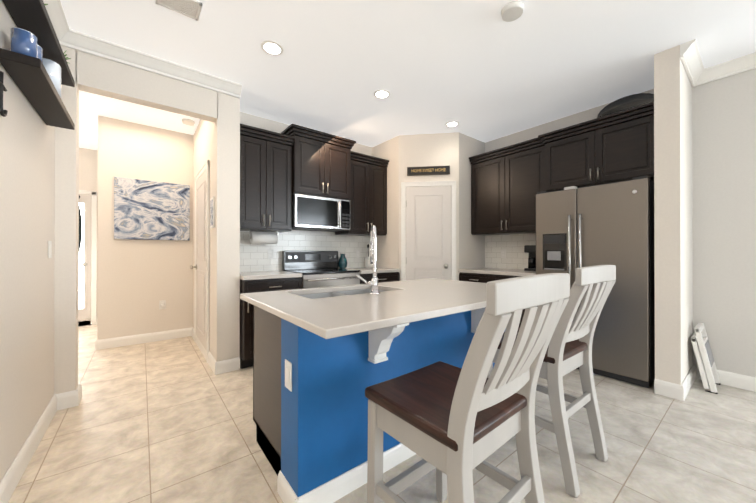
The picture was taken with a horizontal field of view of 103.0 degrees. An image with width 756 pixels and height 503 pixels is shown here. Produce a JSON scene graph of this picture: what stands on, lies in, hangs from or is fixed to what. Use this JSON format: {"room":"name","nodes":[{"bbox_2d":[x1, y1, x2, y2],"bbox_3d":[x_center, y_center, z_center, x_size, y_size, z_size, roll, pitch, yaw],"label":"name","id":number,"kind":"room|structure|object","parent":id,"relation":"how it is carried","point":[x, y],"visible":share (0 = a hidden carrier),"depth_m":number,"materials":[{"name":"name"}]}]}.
{"room":"kitchen","nodes":[
{"label":"kitchen","id":0,"kind":"room"},
{"bbox_2d":[0,0,755,481],"bbox_3d":[1.411,-0.232,1.048,9.740,2.750,13.240,0,0,-38],"label":"wall","id":1,"kind":"structure","parent":0,"point":[704,200],"depth_m":2.57,"materials":[{"name":"paint"}]},
{"bbox_2d":[0,71,7,116],"bbox_3d":[-1.607,-0.698,1.257,0.013,0.188,0.292,0,0,-38],"label":"script sign","id":2,"kind":"object","parent":1,"relation":"attached to","point":[3,113],"visible":1,"depth_m":1.32,"materials":[{"name":"black metal"}]},
{"bbox_2d":[0,392,67,502],"bbox_3d":[-1.145,1.083,0.686,0.040,0.115,3.800,0,0,-38],"label":"baseboard","id":3,"kind":"structure","parent":1,"relation":"attached to","point":[9,482],"depth_m":1.63,"materials":[{"name":"white wood"}]},
{"bbox_2d":[0,48,74,129],"bbox_3d":[-1.843,-0.847,1.658,0.132,0.042,0.880,0,0,-38],"label":"shelf ledge","id":4,"kind":"object","parent":1,"relation":"attached to","point":[30,77],"visible":0.98,"depth_m":1.51,"materials":[{"name":"black wood"}]},
{"bbox_2d":[10,27,60,97],"bbox_3d":[-1.833,-0.980,1.655,0.100,0.222,0.782,0,0,-38],"label":"decor","id":5,"kind":"object","parent":4,"relation":"on","point":[23,41],"visible":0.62,"depth_m":1.37,"materials":[{"name":"blue ceramic"}]},
{"bbox_2d":[2,0,74,86],"bbox_3d":[-1.796,-1.137,1.600,0.132,0.042,1.030,0,0,-38],"label":"shelf ledge","id":6,"kind":"object","parent":1,"relation":"attached to","point":[32,16],"visible":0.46,"depth_m":1.50,"materials":[{"name":"black wood"}]},
{"bbox_2d":[48,241,51,257],"bbox_3d":[-2.226,-0.014,2.041,0.008,0.115,0.070,0,0,-38],"label":"switch plate","id":7,"kind":"object","parent":1,"relation":"attached to","point":[49,249],"visible":1,"depth_m":2.02,"materials":[{"name":"white plastic"}]},
{"bbox_2d":[43,0,74,48],"bbox_3d":[-1.128,-1.557,0.708,0.084,0.100,3.800,0,0,-38],"label":"crown molding","id":8,"kind":"structure","parent":1,"relation":"attached to","point":[54,8],"depth_m":2.05,"materials":[{"name":"white wood"}]},
{"bbox_2d":[78,194,90,325],"bbox_3d":[-4.778,0.133,4.367,0.876,2.024,0.116,0,0,-38],"label":"door","id":9,"kind":"structure","parent":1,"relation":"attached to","point":[84,300],"depth_m":4.62,"materials":[{"name":"white metal"}]},
{"bbox_2d":[78,320,92,326],"bbox_3d":[-4.756,1.095,4.451,1.160,0.115,0.018,0,0,-38],"label":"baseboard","id":10,"kind":"structure","parent":1,"relation":"attached to","point":[79,322],"depth_m":4.63,"materials":[{"name":"black"}]},
{"bbox_2d":[79,190,96,324],"bbox_3d":[-4.808,0.104,4.407,1.004,2.095,0.022,0,0,-38],"label":"door frame","id":11,"kind":"structure","parent":1,"relation":"attached to","point":[93,258],"depth_m":4.69,"materials":[{"name":"white wood"}]},
{"bbox_2d":[95,328,191,349],"bbox_3d":[-2.917,1.093,3.798,0.956,0.115,0.018,0,0,-38],"label":"baseboard","id":12,"kind":"structure","parent":1,"relation":"attached to","point":[100,344],"depth_m":3.76,"materials":[{"name":"white wood"}]},
{"bbox_2d":[114,177,189,240],"bbox_3d":[-2.856,-0.521,3.836,0.770,0.745,0.035,0,0,-38],"label":"canvas painting","id":13,"kind":"object","parent":1,"relation":"attached to","point":[148,210],"visible":0.96,"depth_m":3.80},
{"bbox_2d":[71,31,241,97],"bbox_3d":[-1.783,-1.552,2.556,1.160,0.100,0.082,0,0,-38],"label":"crown molding","id":14,"kind":"structure","parent":1,"relation":"attached to","point":[83,42],"depth_m":2.48,"materials":[{"name":"white wood"}]},
{"bbox_2d":[159,300,165,309],"bbox_3d":[-2.782,0.692,3.884,0.070,0.115,0.048,0,0,-38],"label":"outlet","id":15,"kind":"object","parent":1,"relation":"attached to","point":[162,304],"visible":1,"depth_m":3.89,"materials":[{"name":"white plastic"}]},
{"bbox_2d":[189,169,206,350],"bbox_3d":[-2.075,0.130,3.456,0.088,2.024,0.816,0,0,-38],"label":"hall door","id":16,"kind":"structure","parent":1,"relation":"in","point":[200,266],"depth_m":3.41,"materials":[{"name":"white wood"}]},
{"bbox_2d":[194,160,209,362],"bbox_3d":[-2.047,0.101,3.480,0.022,2.095,0.944,0,0,-38],"label":"door frame","id":17,"kind":"structure","parent":1,"relation":"attached to","point":[206,165],"depth_m":3.12,"materials":[{"name":"white wood"}]},
{"bbox_2d":[191,327,219,374],"bbox_3d":[-2.023,1.092,3.452,0.018,0.115,1.668,0,0,-38],"label":"baseboard","id":18,"kind":"structure","parent":1,"relation":"attached to","point":[215,366],"depth_m":3.03,"materials":[{"name":"white wood"}]},
{"bbox_2d":[210,196,214,228],"bbox_3d":[-1.633,-0.381,2.960,0.014,0.300,0.170,0,0,-38],"label":"picture frame","id":19,"kind":"object","parent":1,"relation":"attached to","point":[212,212],"visible":1,"depth_m":2.91,"materials":[{"name":"fabric"}]},
{"bbox_2d":[240,230,369,271],"bbox_3d":[-0.878,-0.098,3.974,2.016,0.700,0.007,0,0,-38],"label":"tile backsplash","id":20,"kind":"structure","parent":1,"relation":"attached to","point":[253,257],"depth_m":3.85,"materials":[{"name":"white tile"}]},
{"bbox_2d":[268,249,273,258],"bbox_3d":[-1.298,0.031,3.633,0.070,0.115,0.007,0,0,-38],"label":"outlet","id":21,"kind":"object","parent":20,"relation":"attached to","point":[271,252],"depth_m":3.63,"materials":[{"name":"white plastic"}]},
{"bbox_2d":[356,250,359,257],"bbox_3d":[-0.292,0.033,4.424,0.070,0.115,0.007,0,0,-38],"label":"outlet","id":22,"kind":"object","parent":20,"relation":"attached to","point":[357,251],"depth_m":4.42,"materials":[{"name":"white plastic"}]},
{"bbox_2d":[240,123,388,235],"bbox_3d":[-0.731,-0.826,3.793,2.002,1.185,0.456,0,0,-38],"label":"upper cabinet","id":23,"kind":"object","parent":1,"relation":"attached to","point":[277,170],"visible":0.92,"depth_m":3.46,"materials":[{"name":"brown wood"}]},
{"bbox_2d":[249,230,277,243],"bbox_3d":[-1.300,-0.161,3.425,0.318,0.146,0.124,0,0,-38],"label":"paper towel holder","id":24,"kind":"object","parent":23,"relation":"attached to","point":[263,238],"visible":1,"depth_m":3.38,"materials":[{"name":"white paper"}]},
{"bbox_2d":[292,194,350,231],"bbox_3d":[-0.761,-0.467,3.777,0.752,0.386,0.440,0,0,-38],"label":"microwave","id":25,"kind":"object","parent":23,"relation":"attached to","point":[314,213],"visible":1,"depth_m":3.60,"materials":[{"name":"metal"}]},
{"bbox_2d":[401,181,455,280],"bbox_3d":[0.681,0.103,4.061,0.734,2.095,0.022,0,0,8],"label":"door frame","id":26,"kind":"structure","parent":1,"relation":"attached to","point":[452,184],"depth_m":4.06,"materials":[{"name":"white wood"}]},
{"bbox_2d":[406,186,450,279],"bbox_3d":[0.675,0.132,4.023,0.606,2.024,0.090,0,0,8],"label":"pantry door","id":27,"kind":"structure","parent":1,"relation":"in","point":[428,232],"depth_m":4.05,"materials":[{"name":"white wood"}]},
{"bbox_2d":[407,166,449,175],"bbox_3d":[0.681,-1.093,4.064,0.570,0.116,0.021,0,0,8],"label":"home sign","id":28,"kind":"object","parent":1,"relation":"attached to","point":[430,170],"visible":1,"depth_m":4.06,"materials":[{"name":"brown wood"}]},
{"bbox_2d":[470,142,540,235],"bbox_3d":[1.735,-0.737,3.894,0.349,1.006,0.994,0,0,-38],"label":"upper cabinet","id":29,"kind":"object","parent":1,"relation":"attached to","point":[508,183],"depth_m":3.77,"materials":[{"name":"brown wood"}]},
{"bbox_2d":[485,233,535,269],"bbox_3d":[2.166,-0.099,3.638,0.006,0.700,1.938,0,0,-38],"label":"tile backsplash","id":30,"kind":"structure","parent":1,"relation":"attached to","point":[516,258],"depth_m":4.11,"materials":[{"name":"white tile"}]},
{"bbox_2d":[501,250,505,257],"bbox_3d":[1.739,0.033,4.168,0.007,0.115,0.070,0,0,-38],"label":"outlet","id":31,"kind":"object","parent":30,"relation":"attached to","point":[503,252],"depth_m":4.16,"materials":[{"name":"white plastic"}]},
{"bbox_2d":[541,106,653,191],"bbox_3d":[2.316,-0.954,3.112,0.404,0.577,0.946,0,0,-38],"label":"upper cabinet","id":32,"kind":"object","parent":1,"relation":"attached to","point":[618,149],"depth_m":2.95,"materials":[{"name":"brown wood"}]},
{"bbox_2d":[597,93,653,117],"bbox_3d":[2.484,-1.429,3.015,0.135,0.254,0.500,0,0,-38],"label":"platter","id":33,"kind":"object","parent":32,"relation":"on","point":[627,102],"visible":0.38,"depth_m":3.01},
{"bbox_2d":[672,365,699,400],"bbox_3d":[2.587,1.089,2.518,0.668,0.115,0.038,0,0,-38],"label":"baseboard","id":34,"kind":"structure","parent":1,"relation":"attached to","point":[679,392],"depth_m":2.38,"materials":[{"name":"white wood"}]},
{"bbox_2d":[680,39,706,86],"bbox_3d":[2.594,-1.552,2.475,0.580,0.100,0.082,0,0,-38],"label":"crown molding","id":35,"kind":"structure","parent":1,"relation":"attached to","point":[690,57],"depth_m":2.47,"materials":[{"name":"white wood"}]},
{"bbox_2d":[695,52,755,85],"bbox_3d":[3.159,-1.552,2.320,0.084,0.100,1.030,0,0,-38],"label":"crown molding","id":36,"kind":"structure","parent":1,"relation":"attached to","point":[747,62],"depth_m":2.54,"materials":[{"name":"white wood"}]},
{"bbox_2d":[700,370,755,391],"bbox_3d":[3.185,1.088,2.332,0.018,0.115,1.030,0,0,-38],"label":"baseboard","id":37,"kind":"structure","parent":1,"relation":"attached to","point":[731,379],"depth_m":2.53,"materials":[{"name":"white wood"}]},
{"bbox_2d":[8,325,755,502],"bbox_3d":[1.411,1.173,1.043,10.100,0.060,13.600,0,0,-38],"label":"floor","id":38,"kind":"structure","parent":0,"point":[168,421],"depth_m":1.77,"materials":[{"name":"tile"}]},
{"bbox_2d":[240,271,301,368],"bbox_3d":[-1.230,0.691,3.271,0.594,0.913,0.652,0,0,-38],"label":"base cabinet","id":39,"kind":"object","parent":38,"relation":"on","point":[259,281],"visible":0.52,"depth_m":2.95,"materials":[{"name":"brown wood"}]},
{"bbox_2d":[282,251,360,288],"bbox_3d":[-0.678,0.571,3.668,0.756,1.160,0.656,0,0,-38],"label":"range","id":40,"kind":"object","parent":38,"relation":"on","point":[316,269],"visible":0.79,"depth_m":3.66,"materials":[{"name":"silver metal"}]},
{"bbox_2d":[339,267,399,283],"bbox_3d":[-0.139,0.694,4.129,0.654,0.913,0.652,0,0,-38],"label":"base cabinet","id":41,"kind":"object","parent":38,"relation":"on","point":[387,274],"visible":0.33,"depth_m":3.95,"materials":[{"name":"brown wood"}]},
{"bbox_2d":[338,254,347,268],"bbox_3d":[-0.485,0.133,4.136,0.132,0.205,0.132,0,0,-38],"label":"vase","id":42,"kind":"object","parent":41,"relation":"on","point":[342,263],"visible":0.98,"depth_m":4.09,"materials":[{"name":"teal ceramic"}]},
{"bbox_2d":[365,244,372,267],"bbox_3d":[-0.118,0.059,4.413,0.157,0.356,0.138,0,0,-38],"label":"utensil crock","id":43,"kind":"object","parent":41,"relation":"on","point":[367,263],"visible":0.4,"depth_m":4.36,"materials":[{"name":"white ceramic"}]},
{"bbox_2d":[246,289,504,502],"bbox_3d":[0.153,0.722,2.029,1.734,0.846,1.015,0,0,-38],"label":"kitchen island","id":44,"kind":"object","parent":38,"relation":"on","point":[324,358],"depth_m":1.45,"materials":[{"name":"blue paint"}]},
{"bbox_2d":[240,278,486,340],"bbox_3d":[0.186,0.287,1.972,1.780,0.053,1.110,0,0,-38],"label":"island countertop","id":45,"kind":"structure","parent":44,"relation":"on","point":[401,302],"depth_m":1.47,"materials":[{"name":"white stone"}]},
{"bbox_2d":[356,225,379,292],"bbox_3d":[-0.054,0.047,1.875,0.186,0.428,0.174,0,0,-38],"label":"faucet","id":46,"kind":"object","parent":45,"relation":"on","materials":[{"name":"silver metal"}]},
{"bbox_2d":[365,273,569,502],"bbox_3d":[0.301,0.605,1.060,0.484,1.079,0.573,0,0,-40],"label":"stool","id":47,"kind":"object","parent":38,"relation":"on","point":[454,426],"visible":1,"depth_m":0.93,"materials":[{"name":"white wood"}]},
{"bbox_2d":[458,268,535,326],"bbox_3d":[1.614,0.693,3.799,0.652,0.913,0.991,0,0,-38],"label":"base cabinet","id":48,"kind":"object","parent":38,"relation":"on","point":[483,275],"visible":0.17,"depth_m":3.72,"materials":[{"name":"brown wood"}]},
{"bbox_2d":[524,245,535,270],"bbox_3d":[1.893,0.079,3.653,0.180,0.310,0.150,0,0,-38],"label":"coffee maker","id":49,"kind":"object","parent":48,"relation":"on","point":[530,250],"visible":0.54,"depth_m":3.60,"materials":[{"name":"black plastic"}]},
{"bbox_2d":[487,265,615,497],"bbox_3d":[0.956,0.607,1.703,0.484,1.079,0.573,0,0,-37],"label":"stool","id":50,"kind":"object","parent":38,"relation":"on","point":[569,348],"visible":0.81,"depth_m":1.48,"materials":[{"name":"white wood"}]},
{"bbox_2d":[536,175,654,387],"bbox_3d":[2.181,0.257,3.015,0.696,1.779,0.910,0,0,-38],"label":"fridge","id":51,"kind":"object","parent":38,"relation":"on","point":[609,224],"visible":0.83,"depth_m":2.66,"materials":[{"name":"metal"}]},
{"bbox_2d":[564,186,577,189],"bbox_3d":[1.982,-0.647,3.089,0.080,0.028,0.100,0,0,-38],"label":"box","id":52,"kind":"object","parent":51,"relation":"on","point":[571,187],"visible":0.52,"depth_m":3.06,"materials":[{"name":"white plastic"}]},
{"bbox_2d":[691,323,720,393],"bbox_3d":[2.797,0.897,2.565,0.300,0.523,0.152,0,0,-38],"label":"step stool","id":53,"kind":"object","parent":38,"relation":"on","point":[708,372],"visible":0.98,"depth_m":2.49,"materials":[{"name":"white plastic"}]},
{"bbox_2d":[61,0,755,149],"bbox_3d":[1.411,-1.637,1.052,10.100,0.060,13.600,0,0,-38],"label":"ceiling","id":54,"kind":"structure","parent":0,"point":[482,70],"depth_m":2.43,"materials":[{"name":"paint"}]},
{"bbox_2d":[155,0,201,20],"bbox_3d":[-1.282,-1.598,1.936,0.240,0.012,0.180,0,0,-38],"label":"ceiling vent","id":55,"kind":"object","parent":54,"relation":"in","point":[191,9],"visible":1,"depth_m":1.96,"materials":[{"name":"white metal"}]},
{"bbox_2d":[181,118,194,125],"bbox_3d":[-2.321,-1.581,3.676,0.140,0.035,0.140,0,0,-38],"label":"recessed light","id":56,"kind":"object","parent":54,"relation":"attached to","point":[188,122],"visible":1,"depth_m":3.64,"materials":[{"name":"white plastic"}]},
{"bbox_2d":[261,40,283,55],"bbox_3d":[-0.832,-1.599,2.367,0.169,0.007,0.169,0,0,-44],"label":"recessed light","id":57,"kind":"object","parent":54,"relation":"in","point":[270,47],"depth_m":2.36,"materials":[{"name":"white plastic"}]},
{"bbox_2d":[374,89,389,98],"bbox_3d":[0.040,-1.597,3.053,0.169,0.007,0.169,0,0,-44],"label":"recessed light","id":58,"kind":"object","parent":54,"relation":"in","point":[381,94],"depth_m":3.05,"materials":[{"name":"white plastic"}]},
{"bbox_2d":[445,121,458,126],"bbox_3d":[0.930,-1.595,3.766,0.169,0.007,0.169,0,0,-44],"label":"recessed light","id":59,"kind":"object","parent":54,"relation":"in","point":[452,123],"depth_m":3.76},
{"bbox_2d":[501,0,523,21],"bbox_3d":[0.889,-1.587,1.990,0.140,0.035,0.140,0,0,-38],"label":"smoke detector","id":60,"kind":"object","parent":54,"relation":"attached to","point":[511,11],"visible":1,"depth_m":1.97,"materials":[{"name":"white plastic"}]}
]}

